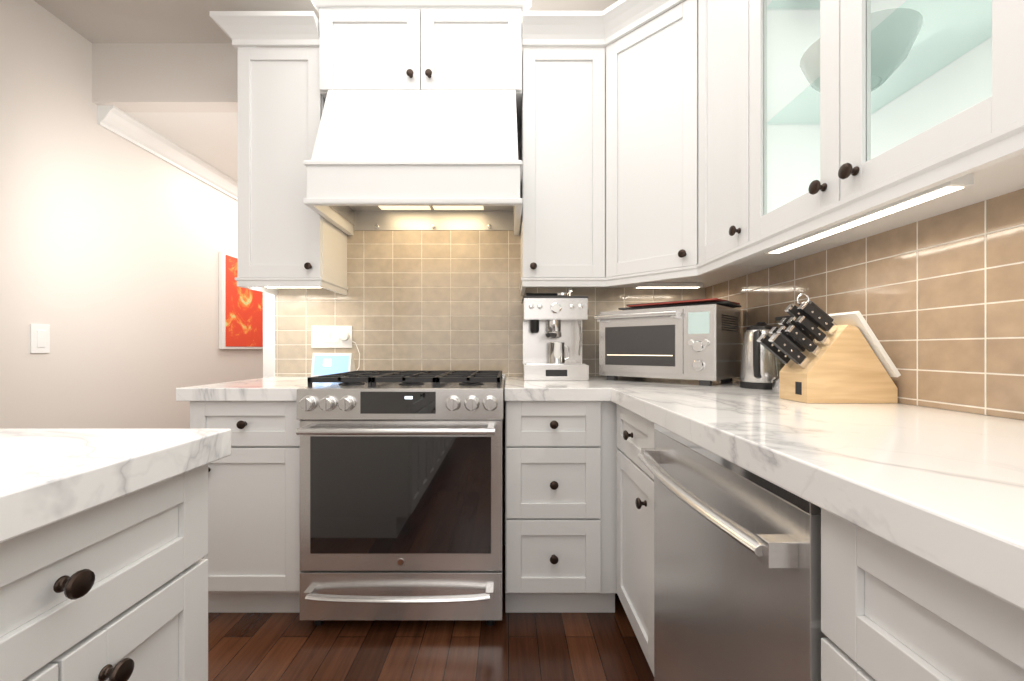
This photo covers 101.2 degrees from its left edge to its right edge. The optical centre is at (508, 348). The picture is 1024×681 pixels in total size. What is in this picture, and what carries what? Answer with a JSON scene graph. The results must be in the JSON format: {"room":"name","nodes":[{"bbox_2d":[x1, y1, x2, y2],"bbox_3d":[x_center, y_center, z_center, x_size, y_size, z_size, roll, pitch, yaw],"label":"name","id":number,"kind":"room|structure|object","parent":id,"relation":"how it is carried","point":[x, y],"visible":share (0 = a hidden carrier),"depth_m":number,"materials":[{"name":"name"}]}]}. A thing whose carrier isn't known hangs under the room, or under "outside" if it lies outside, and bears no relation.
{"room":"kitchen","nodes":[
{"label":"kitchen","id":0,"kind":"room"},
{"bbox_2d":[0,0,262,428],"bbox_3d":[-2.308,-0.295,1.750,0.120,2.710,9.700,0,0,0],"label":"wall","id":1,"kind":"structure","parent":0,"point":[112,245],"depth_m":2.26,"materials":[{"name":"white paint"}]},
{"bbox_2d":[30,324,49,352],"bbox_3d":[-2.243,-0.049,2.015,0.010,0.138,0.080,0,0,0],"label":"switch plate","id":2,"kind":"object","parent":1,"relation":"attached to","point":[39,338],"visible":1,"depth_m":2.01,"materials":[{"name":"white plastic"}]},
{"bbox_2d":[98,105,237,200],"bbox_3d":[-2.205,-1.281,4.400,0.085,0.105,4.200,0,0,0],"label":"crown molding","id":3,"kind":"structure","parent":1,"relation":"attached to","point":[119,122],"depth_m":2.67,"materials":[{"name":"white wood"}]},
{"bbox_2d":[219,251,262,348],"bbox_3d":[-2.231,-0.380,3.710,0.033,0.760,0.900,0,0,0],"label":"framed picture","id":4,"kind":"object","parent":1,"relation":"attached to","point":[240,317],"visible":0.56,"depth_m":3.42,"materials":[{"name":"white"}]},
{"bbox_2d":[125,112,237,181],"bbox_3d":[-1.324,-1.364,4.485,1.848,0.060,4.230,0,0,0],"label":"ceiling","id":5,"kind":"structure","parent":0,"point":[210,138],"depth_m":2.59,"materials":[{"name":"white paint"}]},
{"bbox_2d":[34,0,685,42],"bbox_3d":[-0.591,-1.680,-0.425,3.555,0.060,5.590,0,0,0],"label":"ceiling","id":6,"kind":"structure","parent":0,"point":[142,21],"depth_m":2.07,"materials":[{"name":"grey paint"}]},
{"bbox_2d":[208,545,653,680],"bbox_3d":[-0.591,1.090,1.750,3.915,0.060,9.700,0,0,0],"label":"floor","id":7,"kind":"structure","parent":0,"point":[507,647],"depth_m":1.48,"materials":[{"name":"brown wood"}]},
{"bbox_2d":[0,464,207,680],"bbox_3d":[-0.988,0.629,0.510,0.950,0.862,0.510,0,0,0],"label":"base cabinet","id":8,"kind":"object","parent":7,"relation":"on","point":[115,589],"visible":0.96,"depth_m":0.58,"materials":[{"name":"white paint"}]},
{"bbox_2d":[190,401,300,612],"bbox_3d":[-1.006,0.629,1.921,0.429,0.862,0.694,0,0,0],"label":"base cabinet","id":9,"kind":"object","parent":7,"relation":"on","point":[252,556],"visible":0.65,"depth_m":1.61,"materials":[{"name":"white paint"}]},
{"bbox_2d":[296,370,504,625],"bbox_3d":[-0.401,0.585,1.850,0.762,0.951,0.720,0,0,0],"label":"range","id":10,"kind":"object","parent":7,"relation":"on","point":[401,494],"visible":1,"depth_m":1.56,"materials":[{"name":"silver metal"}]},
{"bbox_2d":[505,401,618,612],"bbox_3d":[0.207,0.629,1.921,0.441,0.862,0.694,0,0,0],"label":"base cabinet","id":11,"kind":"object","parent":7,"relation":"on","point":[560,506],"visible":0.94,"depth_m":1.61,"materials":[{"name":"white paint"}]},
{"bbox_2d":[617,404,653,674],"bbox_3d":[0.722,0.629,1.391,0.686,0.862,0.425,0,0,0],"label":"base cabinet","id":12,"kind":"object","parent":7,"relation":"on","point":[635,531],"visible":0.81,"depth_m":1.37,"materials":[{"name":"white paint"}]},
{"bbox_2d":[638,423,827,680],"bbox_3d":[0.698,0.629,0.868,0.734,0.861,0.615,0,0,0],"label":"dishwasher","id":13,"kind":"object","parent":7,"relation":"on","point":[737,572],"visible":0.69,"depth_m":0.76,"materials":[{"name":"silver metal"}]},
{"bbox_2d":[821,508,1023,680],"bbox_3d":[0.722,0.629,0.327,0.686,0.862,0.460,0,0,0],"label":"base cabinet","id":14,"kind":"object","parent":7,"relation":"on","point":[890,612],"visible":0.77,"depth_m":0.44,"materials":[{"name":"white paint"}]},
{"bbox_3d":[0.722,0.629,-0.135,0.686,0.862,0.460,0,0,0],"label":"base cabinet","id":15,"kind":"object","parent":7,"relation":"on","visible":0},
{"bbox_2d":[176,376,330,400],"bbox_3d":[-1.019,0.172,1.897,0.473,0.050,0.625,0,0,0],"label":"countertop","id":16,"kind":"structure","parent":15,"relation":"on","point":[276,388],"depth_m":1.59,"materials":[{"name":"stone"}]},
{"bbox_2d":[311,353,354,376],"bbox_3d":[-0.905,0.083,2.178,0.200,0.126,0.085,0,0,0],"label":"smart display","id":17,"kind":"object","parent":16,"relation":"on","point":[327,363],"visible":0.75,"depth_m":2.15,"materials":[{"name":"white"}]},
{"bbox_2d":[572,376,1023,610],"bbox_3d":[0.715,0.172,0.335,0.702,0.050,3.869,0,0,0],"label":"countertop","id":18,"kind":"structure","parent":15,"relation":"on","point":[942,489],"depth_m":0.59,"materials":[{"name":"stone"}]},
{"bbox_2d":[521,289,588,380],"bbox_3d":[0.229,-0.082,2.061,0.322,0.456,0.368,0,0,0],"label":"espresso machine","id":19,"kind":"object","parent":18,"relation":"on","point":[551,336],"visible":1,"depth_m":1.99,"materials":[{"name":"silver metal"}]},
{"bbox_2d":[594,298,741,385],"bbox_3d":[0.728,-0.030,1.916,0.545,0.352,0.426,0,0,43],"label":"toaster oven","id":20,"kind":"object","parent":18,"relation":"on","point":[700,340],"visible":0.98,"depth_m":1.77,"materials":[{"name":"silver metal"}]},
{"bbox_2d":[739,322,781,389],"bbox_3d":[0.951,0.022,1.578,0.151,0.248,0.169,0,0,0],"label":"kettle","id":21,"kind":"object","parent":18,"relation":"on","point":[758,368],"visible":0.81,"depth_m":1.53,"materials":[{"name":"silver metal"}]},
{"bbox_2d":[771,315,791,392],"bbox_3d":[0.965,0.015,1.405,0.148,0.262,0.148,0,0,0],"label":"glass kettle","id":22,"kind":"object","parent":18,"relation":"on","point":[774,384],"visible":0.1,"depth_m":1.41,"materials":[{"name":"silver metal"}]},
{"bbox_2d":[757,293,900,402],"bbox_3d":[0.887,-0.006,1.196,0.326,0.304,0.145,0,0,0],"label":"knife block","id":23,"kind":"object","parent":18,"relation":"on","point":[820,353],"visible":1,"depth_m":1.14,"materials":[{"name":"brown wood"}]},
{"bbox_2d":[504,43,611,544],"bbox_3d":[-0.066,-0.295,2.320,2.506,2.710,0.100,0,0,0],"label":"wall","id":24,"kind":"structure","parent":0,"point":[518,134],"depth_m":2.27,"materials":[{"name":"white paint"}]},
{"bbox_2d":[92,43,237,111],"bbox_3d":[-1.784,-1.492,2.320,0.929,0.316,0.100,0,0,0],"label":"header","id":25,"kind":"object","parent":24,"relation":"attached to","point":[164,77],"visible":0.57,"depth_m":2.27,"materials":[{"name":"white paint"}]},
{"bbox_2d":[263,292,274,377],"bbox_3d":[-1.287,-0.137,2.263,0.064,2.394,0.013,0,0,0],"label":"door frame","id":26,"kind":"structure","parent":24,"relation":"attached to","point":[268,335],"depth_m":2.26,"materials":[{"name":"white"}]},
{"bbox_2d":[210,11,347,294],"bbox_3d":[-1.097,-0.897,2.070,0.469,1.214,0.398,0,0,0],"label":"upper cabinet","id":27,"kind":"object","parent":24,"relation":"attached to","point":[288,237],"visible":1,"depth_m":1.95,"materials":[{"name":"white paint"}]},
{"bbox_2d":[303,0,531,234],"bbox_3d":[-0.402,-1.123,2.017,1.018,1.024,0.504,0,0,0],"label":"range hood","id":28,"kind":"object","parent":24,"relation":"attached to","point":[419,126],"visible":0.98,"depth_m":1.90,"materials":[{"name":"white paint"}]},
{"bbox_2d":[275,231,704,375],"bbox_3d":[-0.094,-0.245,2.265,2.322,0.783,0.008,0,0,0],"label":"tile","id":29,"kind":"structure","parent":24,"relation":"attached to","point":[431,300],"depth_m":2.26,"materials":[{"name":"beige tile"}]},
{"bbox_2d":[311,326,351,347],"bbox_3d":[-0.939,-0.064,2.245,0.212,0.111,0.030,0,0,0],"label":"outlet","id":30,"kind":"object","parent":29,"relation":"attached to","point":[330,336],"visible":1,"depth_m":2.23,"materials":[{"name":"white plastic"}]},
{"bbox_2d":[348,339,359,370],"bbox_3d":[-0.830,0.034,2.221,0.079,0.188,0.066,0,0,0],"label":"cable","id":31,"kind":"object","parent":30,"relation":"attached to","point":[358,351],"visible":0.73,"depth_m":2.24,"materials":[{"name":"white plastic"}]},
{"bbox_2d":[520,47,605,287],"bbox_3d":[0.260,-0.864,2.092,0.391,1.068,0.354,0,0,0],"label":"upper cabinet","id":32,"kind":"object","parent":24,"relation":"attached to","point":[563,159],"visible":0.85,"depth_m":1.95,"materials":[{"name":"white paint"}]},
{"bbox_3d":[1.127,-0.295,-0.365,0.120,2.710,5.470,0,0,0],"label":"wall","id":33,"kind":"structure","parent":0,"visible":0},
{"bbox_2d":[594,0,775,287],"bbox_3d":[0.758,-0.864,1.961,0.615,1.068,0.615,0,0,0],"label":"upper cabinet","id":34,"kind":"object","parent":33,"relation":"attached to","point":[652,145],"visible":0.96,"depth_m":1.79,"materials":[{"name":"white paint"}]},
{"bbox_2d":[633,283,702,287],"bbox_3d":[0.795,-0.317,2.100,0.330,0.022,0.045,0,0,0],"label":"under-cabinet light","id":35,"kind":"object","parent":34,"relation":"attached to","point":[668,285],"visible":0.96,"depth_m":2.08,"materials":[{"name":"white plastic"}]},
{"bbox_2d":[519,0,1023,294],"bbox_3d":[0.409,-0.897,0.460,0.702,1.215,3.619,0,0,0],"label":"trim","id":36,"kind":"structure","parent":34,"relation":"attached to","point":[615,21],"depth_m":1.36,"materials":[{"name":"white paint"}]},
{"bbox_2d":[698,0,849,264],"bbox_3d":[0.889,-0.864,1.479,0.354,1.068,0.356,0,0,0],"label":"upper cabinet","id":37,"kind":"object","parent":33,"relation":"attached to","point":[723,126],"visible":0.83,"depth_m":1.47,"materials":[{"name":"white paint"}]},
{"bbox_2d":[705,188,1023,419],"bbox_3d":[1.062,-0.097,0.330,0.008,0.486,3.860,0,0,0],"label":"tile","id":38,"kind":"structure","parent":33,"relation":"attached to","point":[937,301],"depth_m":1.04,"materials":[{"name":"beige tile"}]},
{"bbox_2d":[749,0,1023,241],"bbox_3d":[0.889,-0.864,0.943,0.354,1.068,0.712,0,0,0],"label":"upper cabinet","id":39,"kind":"object","parent":33,"relation":"attached to","point":[847,98],"visible":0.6,"depth_m":1.01,"materials":[{"name":"white paint"}]},
{"bbox_2d":[765,173,973,253],"bbox_3d":[0.847,-0.317,1.070,0.045,0.022,0.570,0,0,0],"label":"under-cabinet light","id":40,"kind":"object","parent":39,"relation":"attached to","point":[959,183],"visible":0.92,"depth_m":0.93,"materials":[{"name":"white plastic"}]},
{"bbox_3d":[-0.988,0.629,-0.514,0.951,0.862,0.510,0,0,0],"label":"cabinet","id":41,"kind":"object","parent":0,"visible":0},
{"bbox_2d":[0,429,230,542],"bbox_3d":[-1.032,0.172,-0.410,1.037,0.050,2.380,0,0,0],"label":"countertop","id":42,"kind":"structure","parent":41,"relation":"on","point":[49,476],"depth_m":0.57,"materials":[{"name":"stone"}]}
]}

